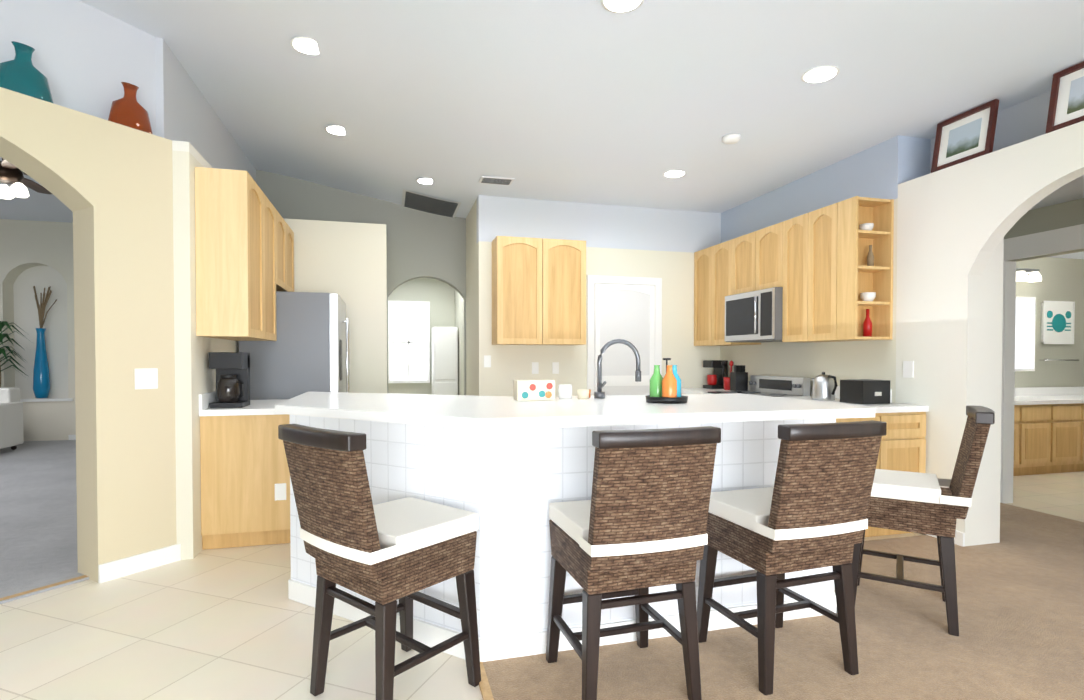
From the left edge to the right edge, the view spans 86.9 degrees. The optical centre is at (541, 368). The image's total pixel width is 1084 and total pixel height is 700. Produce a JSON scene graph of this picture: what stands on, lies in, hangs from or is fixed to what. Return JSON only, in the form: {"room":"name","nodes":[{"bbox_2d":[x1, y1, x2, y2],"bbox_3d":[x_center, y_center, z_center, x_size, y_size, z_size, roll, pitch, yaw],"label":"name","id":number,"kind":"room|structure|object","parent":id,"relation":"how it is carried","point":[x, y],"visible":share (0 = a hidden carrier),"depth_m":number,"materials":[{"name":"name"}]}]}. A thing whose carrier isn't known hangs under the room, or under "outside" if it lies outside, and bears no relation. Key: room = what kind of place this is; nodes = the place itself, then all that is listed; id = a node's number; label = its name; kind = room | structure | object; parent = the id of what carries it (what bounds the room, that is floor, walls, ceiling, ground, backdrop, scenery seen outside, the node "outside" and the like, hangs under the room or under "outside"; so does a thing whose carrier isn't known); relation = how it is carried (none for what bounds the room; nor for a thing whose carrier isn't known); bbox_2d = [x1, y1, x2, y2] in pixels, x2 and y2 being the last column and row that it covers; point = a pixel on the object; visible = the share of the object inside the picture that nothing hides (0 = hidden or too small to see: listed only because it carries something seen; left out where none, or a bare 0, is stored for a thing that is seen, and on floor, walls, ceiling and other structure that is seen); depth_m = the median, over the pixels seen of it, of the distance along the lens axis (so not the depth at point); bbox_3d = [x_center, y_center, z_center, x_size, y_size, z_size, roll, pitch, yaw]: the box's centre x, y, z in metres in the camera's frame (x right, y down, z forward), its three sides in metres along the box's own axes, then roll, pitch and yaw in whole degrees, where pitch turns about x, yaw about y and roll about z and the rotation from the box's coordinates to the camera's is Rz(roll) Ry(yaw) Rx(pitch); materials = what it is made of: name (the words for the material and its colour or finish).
{"room":"kitchen","nodes":[
{"label":"kitchen","id":0,"kind":"room"},
{"bbox_2d":[0,219,75,440],"bbox_3d":[-6.447,-0.663,8.944,9.700,3.500,0.380,0,1,-15],"label":"wall","id":1,"kind":"structure","parent":0,"point":[38,255],"depth_m":8.60,"materials":[{"name":"white paint"}]},
{"bbox_2d":[33,286,56,397],"bbox_3d":[-7.493,-0.398,8.634,0.318,1.690,0.200,0,1,-15],"label":"vase","id":2,"kind":"object","parent":1,"relation":"in","point":[41,382],"visible":1,"depth_m":8.59,"materials":[{"name":"blue ceramic"}]},
{"bbox_2d":[0,575,87,600],"bbox_3d":[-4.194,1.223,0.424,0.040,0.014,6.700,1,1,30],"label":"threshold","id":3,"kind":"object","parent":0,"point":[40,588],"depth_m":3.05,"materials":[{"name":"brown wood"}]},
{"bbox_2d":[0,440,88,603],"bbox_3d":[-6.085,1.182,2.903,7.480,0.012,15.000,0,1,-15],"label":"floor","id":4,"kind":"structure","parent":0,"point":[38,517],"depth_m":4.41,"materials":[{"name":"grey carpet"}]},
{"bbox_2d":[0,387,23,449],"bbox_3d":[-7.980,0.688,7.006,2.230,0.837,0.980,0,1,-15],"label":"sofa","id":5,"kind":"object","parent":4,"relation":"on","point":[11,422],"visible":1,"depth_m":7.52,"materials":[{"name":"white fabric"}]},
{"bbox_2d":[0,321,32,387],"bbox_3d":[-7.627,0.192,7.990,0.825,1.796,0.822,0,1,-15],"label":"dracaena plant","id":6,"kind":"object","parent":4,"relation":"on","point":[3,336],"visible":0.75,"depth_m":8.10,"materials":[{"name":"green plant"}]},
{"bbox_2d":[0,0,155,134],"bbox_3d":[-4.277,-1.749,0.619,0.170,0.950,7.040,1,1,30],"label":"wall","id":7,"kind":"structure","parent":0,"point":[86,59],"depth_m":3.28,"materials":[{"name":"paint"}]},
{"bbox_2d":[0,87,176,582],"bbox_3d":[-4.101,-0.052,0.533,0.250,2.560,7.020,1,1,30],"label":"wall","id":8,"kind":"structure","parent":0,"point":[108,184],"depth_m":3.23,"materials":[{"name":"beige paint"}]},
{"bbox_2d":[0,41,53,103],"bbox_3d":[-2.677,-1.519,2.955,0.137,0.290,0.250,1,1,30],"label":"vase","id":9,"kind":"object","parent":8,"relation":"on","point":[20,73],"visible":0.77,"depth_m":2.92,"materials":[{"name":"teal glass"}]},
{"bbox_2d":[108,82,152,133],"bbox_3d":[-2.431,-1.526,3.379,0.132,0.290,0.239,1,1,30],"label":"vase","id":10,"kind":"object","parent":8,"relation":"on","point":[128,110],"visible":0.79,"depth_m":3.35,"materials":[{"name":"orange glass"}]},
{"bbox_2d":[98,544,180,582],"bbox_3d":[-2.354,1.129,3.429,0.320,0.100,0.503,0,1,-15],"label":"baseboard","id":11,"kind":"structure","parent":8,"relation":"attached to","point":[119,568],"depth_m":3.21,"materials":[{"name":"white wood"}]},
{"bbox_2d":[134,368,157,388],"bbox_3d":[-2.317,0.061,3.351,0.011,0.120,0.120,1,1,30],"label":"switch plates","id":12,"kind":"object","parent":8,"relation":"attached to","point":[146,378],"visible":1,"depth_m":3.35,"materials":[{"name":"white plastic"}]},
{"bbox_2d":[155,37,255,559],"bbox_3d":[-2.684,-0.569,4.813,0.350,3.450,2.800,0,1,-15],"label":"wall","id":13,"kind":"structure","parent":0,"point":[191,125],"depth_m":3.58,"materials":[{"name":"beige paint"}]},
{"bbox_2d":[195,167,266,340],"bbox_3d":[-2.102,-0.739,3.892,0.298,1.060,0.539,0,1,-15],"label":"upper cabinet","id":14,"kind":"object","parent":13,"relation":"attached to","point":[244,244],"depth_m":3.65,"materials":[{"name":"brown wood"}]},
{"bbox_2d":[267,198,278,340],"bbox_3d":[-2.218,-0.746,4.327,0.298,1.060,0.593,0,1,-15],"label":"upper cabinet","id":15,"kind":"object","parent":13,"relation":"attached to","point":[272,214],"depth_m":4.50,"materials":[{"name":"brown wood"}]},
{"bbox_2d":[279,214,290,290],"bbox_3d":[-2.345,-0.984,4.800,0.298,0.600,0.515,0,1,-15],"label":"upper cabinet","id":16,"kind":"object","parent":13,"relation":"attached to","point":[284,235],"depth_m":4.97,"materials":[{"name":"brown wood"}]},
{"bbox_2d":[283,224,293,291],"bbox_3d":[-2.447,-0.990,5.182,0.298,0.600,0.515,0,1,-15],"label":"upper cabinet","id":17,"kind":"object","parent":13,"relation":"attached to","point":[288,228],"depth_m":5.41,"materials":[{"name":"brown wood"}]},
{"bbox_2d":[283,218,386,392],"bbox_3d":[-2.229,-0.148,5.640,1.350,2.580,0.150,0,1,-15],"label":"wall","id":18,"kind":"structure","parent":0,"point":[346,262],"depth_m":5.63,"materials":[{"name":"beige paint"}]},
{"bbox_2d":[256,170,465,394],"bbox_3d":[-1.927,-0.573,6.541,2.400,3.400,0.150,0,1,-15],"label":"wall","id":19,"kind":"structure","parent":0,"point":[421,244],"depth_m":6.52,"materials":[{"name":"beige paint"}]},
{"bbox_2d":[388,278,453,394],"bbox_3d":[1.246,-0.682,10.074,10.650,3.500,0.150,0,1,-15],"label":"wall","id":20,"kind":"structure","parent":0,"point":[446,304],"depth_m":9.18,"materials":[{"name":"beige paint"}]},
{"bbox_2d":[388,300,429,382],"bbox_3d":[-2.108,-0.415,9.052,0.660,1.300,0.090,0,1,-15],"label":"window","id":21,"kind":"structure","parent":20,"relation":"in","point":[408,341],"depth_m":9.02,"materials":[{"name":"white glass"}]},
{"bbox_2d":[454,289,463,394],"bbox_3d":[-1.027,-0.649,8.114,0.150,3.500,2.430,0,1,-15],"label":"wall","id":22,"kind":"structure","parent":0,"point":[458,300],"depth_m":8.56,"materials":[{"name":"beige paint"}]},
{"bbox_2d":[466,204,473,395],"bbox_3d":[-0.712,-0.395,6.350,0.150,3.050,0.850,0,1,-15],"label":"wall","id":23,"kind":"structure","parent":0,"point":[470,217],"depth_m":6.40,"materials":[{"name":"beige paint"}]},
{"bbox_2d":[0,471,1083,699],"bbox_3d":[-1.001,1.188,4.255,18.000,0.056,15.000,0,1,-15],"label":"floor","id":24,"kind":"structure","parent":0,"point":[234,623],"depth_m":2.51,"materials":[{"name":"beige tile"}]},
{"bbox_2d":[198,391,290,549],"bbox_3d":[-1.997,0.661,4.170,0.633,1.008,0.915,0,1,-15],"label":"base cabinet","id":25,"kind":"object","parent":24,"relation":"on","point":[244,467],"visible":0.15,"depth_m":3.74,"materials":[{"name":"brown wood"}]},
{"bbox_2d":[209,352,249,407],"bbox_3d":[-2.112,0.076,3.889,0.214,0.368,0.220,0,1,-15],"label":"coffee maker","id":26,"kind":"object","parent":25,"relation":"on","point":[232,379],"visible":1,"depth_m":3.80,"materials":[{"name":"black plastic"}]},
{"bbox_2d":[275,483,285,499],"bbox_3d":[-1.734,0.818,3.792,0.070,0.110,0.007,0,1,-15],"label":"outlet","id":27,"kind":"object","parent":25,"relation":"attached to","point":[280,491],"visible":1,"depth_m":3.79,"materials":[{"name":"white plastic"}]},
{"bbox_2d":[239,291,348,399],"bbox_3d":[-2.135,0.259,5.082,0.802,1.775,0.890,0,1,-15],"label":"fridge","id":28,"kind":"object","parent":24,"relation":"on","point":[307,350],"visible":0.5,"depth_m":4.66,"materials":[{"name":"grey metal"}]},
{"bbox_2d":[278,424,480,699],"bbox_3d":[-0.583,0.699,2.084,0.448,1.003,0.578,1,1,39],"label":"stool","id":29,"kind":"object","parent":24,"relation":"on","point":[385,556],"visible":1,"depth_m":1.95,"materials":[{"name":"brown wicker"}]},
{"bbox_2d":[431,327,457,394],"bbox_3d":[-1.518,0.227,8.906,0.360,1.720,0.515,0,1,-15],"label":"tall cabinet","id":30,"kind":"object","parent":24,"relation":"on","point":[444,343],"visible":0.67,"depth_m":8.66,"materials":[{"name":"white wood"}]},
{"bbox_2d":[479,662,493,699],"bbox_3d":[0.439,1.235,-0.313,0.035,0.014,5.430,0,1,-15],"label":"threshold strip","id":31,"kind":"object","parent":24,"relation":"on","point":[485,690],"visible":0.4,"depth_m":2.13,"materials":[{"name":"brown wood"}]},
{"bbox_2d":[705,375,809,396],"bbox_3d":[1.950,0.612,5.321,0.640,1.068,0.761,0,1,-15],"label":"stove","id":32,"kind":"object","parent":24,"relation":"on","point":[777,386],"visible":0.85,"depth_m":5.30,"materials":[{"name":"silver metal"}]},
{"bbox_2d":[836,412,892,536],"bbox_3d":[2.047,0.732,4.127,0.470,0.868,0.600,0,1,-15],"label":"base cabinet","id":33,"kind":"object","parent":24,"relation":"on","point":[883,456],"depth_m":3.89,"materials":[{"name":"brown wood"}]},
{"bbox_2d":[889,408,928,534],"bbox_3d":[2.384,0.730,4.217,0.469,0.868,0.600,0,1,-15],"label":"base cabinet","id":34,"kind":"object","parent":24,"relation":"on","point":[903,444],"depth_m":3.95,"materials":[{"name":"brown wood"}]},
{"bbox_2d":[681,388,748,393],"bbox_3d":[1.801,0.245,6.051,0.649,0.040,0.730,0,1,-15],"label":"countertop","id":35,"kind":"structure","parent":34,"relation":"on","point":[683,390],"depth_m":5.89,"materials":[{"name":"white stone"}]},
{"bbox_2d":[703,360,727,388],"bbox_3d":[1.896,0.066,6.259,0.200,0.308,0.180,0,1,-15],"label":"coffee machine","id":36,"kind":"object","parent":35,"relation":"on","point":[715,381],"visible":0.94,"depth_m":6.20,"materials":[{"name":"black plastic"}]},
{"bbox_2d":[721,360,733,389],"bbox_3d":[1.947,0.071,5.966,0.122,0.308,0.121,0,1,-15],"label":"utensil crock","id":37,"kind":"object","parent":35,"relation":"on","point":[726,380],"visible":0.83,"depth_m":5.94,"materials":[{"name":"red ceramic"}]},
{"bbox_2d":[730,365,747,390],"bbox_3d":[2.009,0.098,5.835,0.140,0.258,0.100,0,1,-15],"label":"knife block","id":38,"kind":"object","parent":35,"relation":"on","point":[739,378],"visible":1,"depth_m":5.79,"materials":[{"name":"black plastic"}]},
{"bbox_2d":[782,396,839,399],"bbox_3d":[2.157,0.268,4.715,0.649,0.040,0.495,0,1,-15],"label":"countertop","id":39,"kind":"structure","parent":34,"relation":"on","point":[793,397],"depth_m":4.83,"materials":[{"name":"white stone"}]},
{"bbox_2d":[811,372,837,399],"bbox_3d":[2.247,0.139,4.553,0.176,0.220,0.271,0,1,-15],"label":"kettle","id":40,"kind":"object","parent":39,"relation":"on","point":[824,386],"visible":1,"depth_m":4.50,"materials":[{"name":"silver metal"}]},
{"bbox_2d":[812,400,928,411],"bbox_3d":[2.204,0.277,4.158,0.844,0.040,0.605,0,1,-15],"label":"countertop","id":41,"kind":"structure","parent":34,"relation":"on","point":[878,407],"depth_m":3.95,"materials":[{"name":"white stone"}]},
{"bbox_2d":[840,379,889,403],"bbox_3d":[2.379,0.169,4.210,0.240,0.171,0.232,0,1,-15],"label":"toaster","id":42,"kind":"object","parent":41,"relation":"on","point":[863,391],"visible":1,"depth_m":4.13,"materials":[{"name":"black plastic"}]},
{"bbox_2d":[1013,402,1083,475],"bbox_3d":[5.723,0.748,6.432,3.520,0.758,0.575,0,1,-15],"label":"bathroom vanity","id":43,"kind":"object","parent":24,"relation":"on","point":[1048,430],"depth_m":6.06,"materials":[{"name":"brown wood"}]},
{"bbox_2d":[1014,394,1083,405],"bbox_3d":[5.619,0.350,6.390,3.340,0.040,0.590,0,1,-15],"label":"countertop","id":44,"kind":"structure","parent":43,"relation":"on","point":[1030,399],"depth_m":6.13,"materials":[{"name":"white stone"}]},
{"bbox_2d":[0,0,1083,222],"bbox_3d":[-1.001,-1.964,4.202,18.000,0.500,15.000,0,1,-15],"label":"ceiling","id":45,"kind":"structure","parent":0,"point":[587,101],"depth_m":3.58,"materials":[{"name":"white paint"}]},
{"bbox_2d":[0,158,51,199],"bbox_3d":[-4.476,-1.778,4.788,1.331,0.688,1.286,0,1,-15],"label":"ceiling fan","id":46,"kind":"object","parent":45,"relation":"hanging from","point":[10,173],"visible":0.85,"depth_m":4.75,"materials":[{"name":"brown metal"}]},
{"bbox_2d":[290,36,318,54],"bbox_3d":[-1.393,-1.920,3.411,0.200,0.008,0.200,0,1,-15],"label":"recessed light","id":47,"kind":"object","parent":45,"relation":"in","point":[305,45],"visible":0.77,"depth_m":3.39,"materials":[{"name":"white"}]},
{"bbox_2d":[325,125,344,134],"bbox_3d":[-1.655,-1.929,4.637,0.200,0.008,0.200,0,1,-15],"label":"recessed light","id":48,"kind":"object","parent":45,"relation":"in","point":[335,129],"visible":0.88,"depth_m":4.61,"materials":[{"name":"white"}]},
{"bbox_2d":[416,178,432,183],"bbox_3d":[-1.110,-1.800,5.505,0.200,0.008,0.200,0,1,-15],"label":"recessed light","id":49,"kind":"object","parent":45,"relation":"in","point":[425,180],"visible":0.81,"depth_m":5.47,"materials":[{"name":"white"}]},
{"bbox_2d":[402,189,460,217],"bbox_3d":[-1.229,-1.798,6.290,0.600,0.103,0.680,0,1,-15],"label":"ceiling vent","id":50,"kind":"object","parent":45,"relation":"in","point":[428,204],"visible":1,"depth_m":6.23,"materials":[{"name":"grey metal"}]},
{"bbox_2d":[479,176,514,184],"bbox_3d":[-0.418,-1.724,5.260,0.300,0.014,0.180,0,1,-15],"label":"ceiling vent","id":51,"kind":"object","parent":45,"relation":"in","point":[496,180],"visible":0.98,"depth_m":5.23,"materials":[{"name":"white metal"}]},
{"bbox_2d":[601,0,643,12],"bbox_3d":[0.368,-1.681,2.611,0.200,0.008,0.200,0,1,-15],"label":"recessed light","id":52,"kind":"object","parent":45,"relation":"in","point":[619,6],"visible":1,"depth_m":2.65,"materials":[{"name":"white"}]},
{"bbox_2d":[663,170,685,177],"bbox_3d":[1.175,-1.722,5.069,0.200,0.008,0.200,0,1,-15],"label":"recessed light","id":53,"kind":"object","parent":45,"relation":"in","point":[674,173],"visible":0.98,"depth_m":5.04,"materials":[{"name":"white"}]},
{"bbox_2d":[722,134,740,143],"bbox_3d":[1.402,-1.696,4.239,0.136,0.035,0.136,0,1,-15],"label":"smoke detector","id":54,"kind":"object","parent":45,"relation":"attached to","point":[730,138],"visible":1,"depth_m":4.20,"materials":[{"name":"white plastic"}]},
{"bbox_2d":[801,65,839,82],"bbox_3d":[1.604,-1.693,3.298,0.200,0.008,0.200,0,1,-15],"label":"recessed light","id":55,"kind":"object","parent":45,"relation":"in","point":[820,74],"visible":1,"depth_m":3.29,"materials":[{"name":"white"}]},
{"bbox_2d":[474,195,720,396],"bbox_3d":[0.673,-0.392,6.201,2.750,3.050,0.150,0,1,-15],"label":"wall","id":56,"kind":"structure","parent":0,"point":[629,241],"depth_m":6.08,"materials":[{"name":"beige paint"}]},
{"bbox_2d":[484,355,490,366],"bbox_3d":[-0.553,-0.070,5.798,0.070,0.120,0.008,0,1,-15],"label":"switch plate","id":57,"kind":"object","parent":56,"relation":"attached to","point":[487,358],"depth_m":5.79,"materials":[{"name":"white plastic"}]},
{"bbox_2d":[532,362,538,373],"bbox_3d":[-0.070,-0.003,5.928,0.070,0.120,0.008,0,1,-15],"label":"switch plate","id":58,"kind":"object","parent":56,"relation":"attached to","point":[535,365],"depth_m":5.92,"materials":[{"name":"white plastic"}]},
{"bbox_2d":[492,236,585,344],"bbox_3d":[-0.032,-0.760,5.773,0.910,1.040,0.298,0,1,-15],"label":"upper cabinet","id":59,"kind":"object","parent":56,"relation":"attached to","point":[538,291],"visible":1,"depth_m":5.63,"materials":[{"name":"brown wood"}]},
{"bbox_2d":[552,362,558,373],"bbox_3d":[0.143,-0.004,5.984,0.070,0.120,0.008,0,1,-15],"label":"switch plate","id":60,"kind":"object","parent":56,"relation":"attached to","point":[555,365],"depth_m":5.98,"materials":[{"name":"white plastic"}]},
{"bbox_2d":[587,275,661,395],"bbox_3d":[0.894,0.073,6.176,0.860,2.120,0.025,0,1,-15],"label":"door frame","id":61,"kind":"structure","parent":56,"relation":"attached to","point":[592,280],"depth_m":6.09,"materials":[{"name":"white"}]},
{"bbox_2d":[595,283,654,395],"bbox_3d":[0.898,0.111,6.160,0.690,2.025,0.058,0,1,-15],"label":"pantry door","id":62,"kind":"structure","parent":56,"relation":"in","point":[625,312],"depth_m":6.16,"materials":[{"name":"white wood"}]},
{"bbox_2d":[483,503,1083,699],"bbox_3d":[2.470,1.211,1.194,4.665,0.012,7.300,0,1,-15],"label":"floor","id":63,"kind":"structure","parent":0,"point":[1020,594],"depth_m":2.43,"materials":[{"name":"brown carpet"}]},
{"bbox_2d":[288,419,837,661],"bbox_3d":[0.078,0.699,2.806,2.585,0.978,0.781,0,1,-15],"label":"base cabinet","id":64,"kind":"object","parent":63,"relation":"on","point":[508,469],"depth_m":2.41,"materials":[{"name":"white tile"}]},
{"bbox_2d":[275,391,874,434],"bbox_3d":[-0.014,0.184,3.163,2.644,0.040,2.014,0,1,-15],"label":"countertop","id":65,"kind":"structure","parent":64,"relation":"on","point":[367,413],"depth_m":2.49,"materials":[{"name":"white stone"}]},
{"bbox_2d":[513,380,554,400],"bbox_3d":[-0.041,0.114,3.001,0.200,0.104,0.103,0,1,-15],"label":"tin box","id":66,"kind":"object","parent":65,"relation":"on","point":[530,390],"visible":1,"depth_m":2.95,"materials":[{"name":"beige metal"}]},
{"bbox_2d":[558,384,590,398],"bbox_3d":[0.186,0.126,3.118,0.200,0.075,0.153,0,1,-15],"label":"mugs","id":67,"kind":"object","parent":65,"relation":"on","point":[565,391],"visible":1,"depth_m":3.08,"materials":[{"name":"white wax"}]},
{"bbox_2d":[594,339,640,397],"bbox_3d":[0.427,0.000,3.136,0.276,0.326,0.118,0,1,-15],"label":"faucet","id":68,"kind":"object","parent":65,"relation":"on","point":[599,393],"visible":1,"depth_m":3.14,"materials":[{"name":"silver metal"}]},
{"bbox_2d":[645,358,687,403],"bbox_3d":[0.620,0.059,2.846,0.210,0.219,0.210,0,1,-15],"label":"caddy","id":69,"kind":"object","parent":65,"relation":"on","point":[666,389],"visible":1,"depth_m":2.79,"materials":[{"name":"glass"}]},
{"bbox_2d":[546,426,720,699],"bbox_3d":[0.312,0.698,2.119,0.448,1.003,0.578,0,1,-17],"label":"stool","id":70,"kind":"object","parent":63,"relation":"on","point":[636,525],"visible":1,"depth_m":1.93,"materials":[{"name":"brown wicker"}]},
{"bbox_2d":[697,420,886,694],"bbox_3d":[0.971,0.695,2.294,0.448,1.003,0.578,0,1,-19],"label":"stool","id":71,"kind":"object","parent":63,"relation":"on","point":[808,510],"visible":0.96,"depth_m":2.11,"materials":[{"name":"brown wicker"}]},
{"bbox_2d":[852,405,994,635],"bbox_3d":[1.823,0.687,2.787,0.578,1.003,0.448,1,1,32],"label":"stool","id":72,"kind":"object","parent":63,"relation":"on","point":[917,502],"visible":0.77,"depth_m":2.63,"materials":[{"name":"brown wicker"}]},
{"bbox_2d":[720,91,1083,545],"bbox_3d":[3.363,-0.302,2.312,0.450,3.000,9.050,0,1,-15],"label":"wall","id":73,"kind":"structure","parent":0,"point":[956,223],"depth_m":3.87,"materials":[{"name":"beige paint"}]},
{"bbox_2d":[694,249,705,345],"bbox_3d":[1.912,-0.768,6.222,0.338,1.040,0.425,0,1,-15],"label":"upper cabinet","id":74,"kind":"object","parent":73,"relation":"attached to","point":[700,256],"depth_m":6.27,"materials":[{"name":"brown wood"}]},
{"bbox_2d":[706,240,760,345],"bbox_3d":[1.998,-0.762,5.895,0.338,1.040,0.480,0,1,-15],"label":"upper cabinet","id":75,"kind":"object","parent":73,"relation":"attached to","point":[717,256],"depth_m":5.94,"materials":[{"name":"brown wood"}]},
{"bbox_2d":[730,233,749,294],"bbox_3d":[2.102,-0.996,5.502,0.338,0.560,0.435,0,1,-15],"label":"upper cabinet","id":76,"kind":"object","parent":73,"relation":"attached to","point":[739,246],"depth_m":5.55,"materials":[{"name":"brown wood"}]},
{"bbox_2d":[750,225,773,291],"bbox_3d":[2.185,-0.990,5.191,0.338,0.560,0.440,0,1,-15],"label":"upper cabinet","id":77,"kind":"object","parent":73,"relation":"attached to","point":[762,240],"depth_m":5.22,"materials":[{"name":"brown wood"}]},
{"bbox_2d":[725,287,782,342],"bbox_3d":[2.082,-0.480,5.337,0.466,0.455,0.750,0,1,-15],"label":"microwave","id":78,"kind":"object","parent":77,"relation":"attached to","point":[754,316],"visible":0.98,"depth_m":5.17,"materials":[{"name":"grey metal"}]},
{"bbox_2d":[774,215,801,341],"bbox_3d":[2.281,-0.744,4.835,0.338,1.040,0.425,0,1,-15],"label":"upper cabinet","id":79,"kind":"object","parent":73,"relation":"attached to","point":[788,233],"depth_m":4.87,"materials":[{"name":"brown wood"}]},
{"bbox_2d":[748,380,892,403],"bbox_3d":[2.306,0.187,5.374,0.021,0.100,2.295,0,1,-15],"label":"backsplash","id":80,"kind":"structure","parent":73,"relation":"attached to","point":[837,393],"depth_m":4.75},
{"bbox_2d":[798,200,877,341],"bbox_3d":[2.355,-0.740,4.555,0.338,1.040,0.385,0,1,-15],"label":"upper cabinet","id":81,"kind":"object","parent":73,"relation":"attached to","point":[813,264],"depth_m":4.38,"materials":[{"name":"brown wood"}]},
{"bbox_2d":[859,223,875,336],"bbox_3d":[2.440,-0.656,4.291,0.126,0.840,0.101,0,1,-15],"label":"decor","id":82,"kind":"object","parent":81,"relation":"in","point":[867,322],"visible":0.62,"depth_m":4.28,"materials":[{"name":"white ceramic"}]},
{"bbox_2d":[903,361,913,377],"bbox_3d":[2.645,0.008,4.129,0.008,0.120,0.080,0,1,-15],"label":"switch plate","id":83,"kind":"object","parent":73,"relation":"attached to","point":[908,369],"depth_m":4.12,"materials":[{"name":"white plastic"}]},
{"bbox_2d":[927,530,964,546],"bbox_3d":[1.206,1.157,1.789,4.000,0.100,9.100,0,1,-15],"label":"baseboard","id":84,"kind":"structure","parent":73,"relation":"attached to","point":[959,538],"depth_m":3.75,"materials":[{"name":"white wood"}]},
{"bbox_2d":[931,99,998,172],"bbox_3d":[2.820,-1.524,3.798,0.139,0.350,0.400,0,1,-15],"label":"picture frame","id":85,"kind":"object","parent":73,"relation":"on","point":[965,136],"visible":0.92,"depth_m":3.77,"materials":[{"name":"brown wood"}]},
{"bbox_2d":[1045,61,1083,133],"bbox_3d":[3.005,-1.512,3.102,0.139,0.350,0.400,0,1,-15],"label":"picture frame","id":86,"kind":"object","parent":73,"relation":"on","point":[1066,105],"visible":0.94,"depth_m":3.21,"materials":[{"name":"brown wood"}]},
{"bbox_2d":[1004,198,1083,387],"bbox_3d":[4.267,-0.046,3.722,0.120,2.440,5.300,0,1,-15],"label":"wall","id":87,"kind":"structure","parent":0,"point":[1062,279],"depth_m":4.46,"materials":[{"name":"beige paint"}]},
{"bbox_2d":[1015,296,1035,370],"bbox_3d":[5.462,-0.400,6.635,0.690,0.870,0.028,0,1,-15],"label":"bathroom mirror","id":88,"kind":"object","parent":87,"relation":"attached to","point":[1025,326],"visible":0.36,"depth_m":6.67,"materials":[{"name":"white mirror"}]},
{"bbox_2d":[1016,268,1041,281],"bbox_3d":[5.488,-1.079,6.564,0.650,0.150,0.150,0,1,-15],"label":"sconce","id":89,"kind":"object","parent":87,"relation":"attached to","point":[1022,274],"visible":0.54,"depth_m":6.56,"materials":[{"name":"silver metal"}]},
{"bbox_2d":[1000,224,1083,503],"bbox_3d":[4.238,0.053,3.777,0.150,2.240,3.180,0,1,-15],"label":"door frame","id":90,"kind":"structure","parent":87,"relation":"attached to","point":[1070,238],"depth_m":4.84,"materials":[{"name":"white"}]},
{"bbox_2d":[1014,386,1083,397],"bbox_3d":[5.547,0.275,6.660,3.340,0.100,0.030,0,1,-15],"label":"backsplash","id":91,"kind":"structure","parent":87,"relation":"attached to","point":[1019,392],"depth_m":6.76,"materials":[{"name":"white stone"}]},
{"bbox_2d":[1041,301,1074,343],"bbox_3d":[6.127,-0.542,6.800,0.500,0.510,0.041,0,1,-15],"label":"framed picture","id":92,"kind":"object","parent":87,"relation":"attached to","point":[1057,322],"visible":1,"depth_m":6.78,"materials":[{"name":"white paper"}]},
{"bbox_2d":[1039,359,1078,360],"bbox_3d":[6.154,-0.097,6.803,0.550,0.020,0.063,0,1,-15],"label":"towel rail","id":93,"kind":"object","parent":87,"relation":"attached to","point":[1058,359],"visible":1,"depth_m":6.76,"materials":[{"name":"silver metal"}]},
{"bbox_2d":[1030,175,1083,258],"bbox_3d":[5.659,-1.302,4.071,5.200,0.060,5.300,0,1,-15],"label":"ceiling","id":94,"kind":"structure","parent":0,"point":[1072,190],"depth_m":4.24,"materials":[{"name":"white paint"}]}
]}

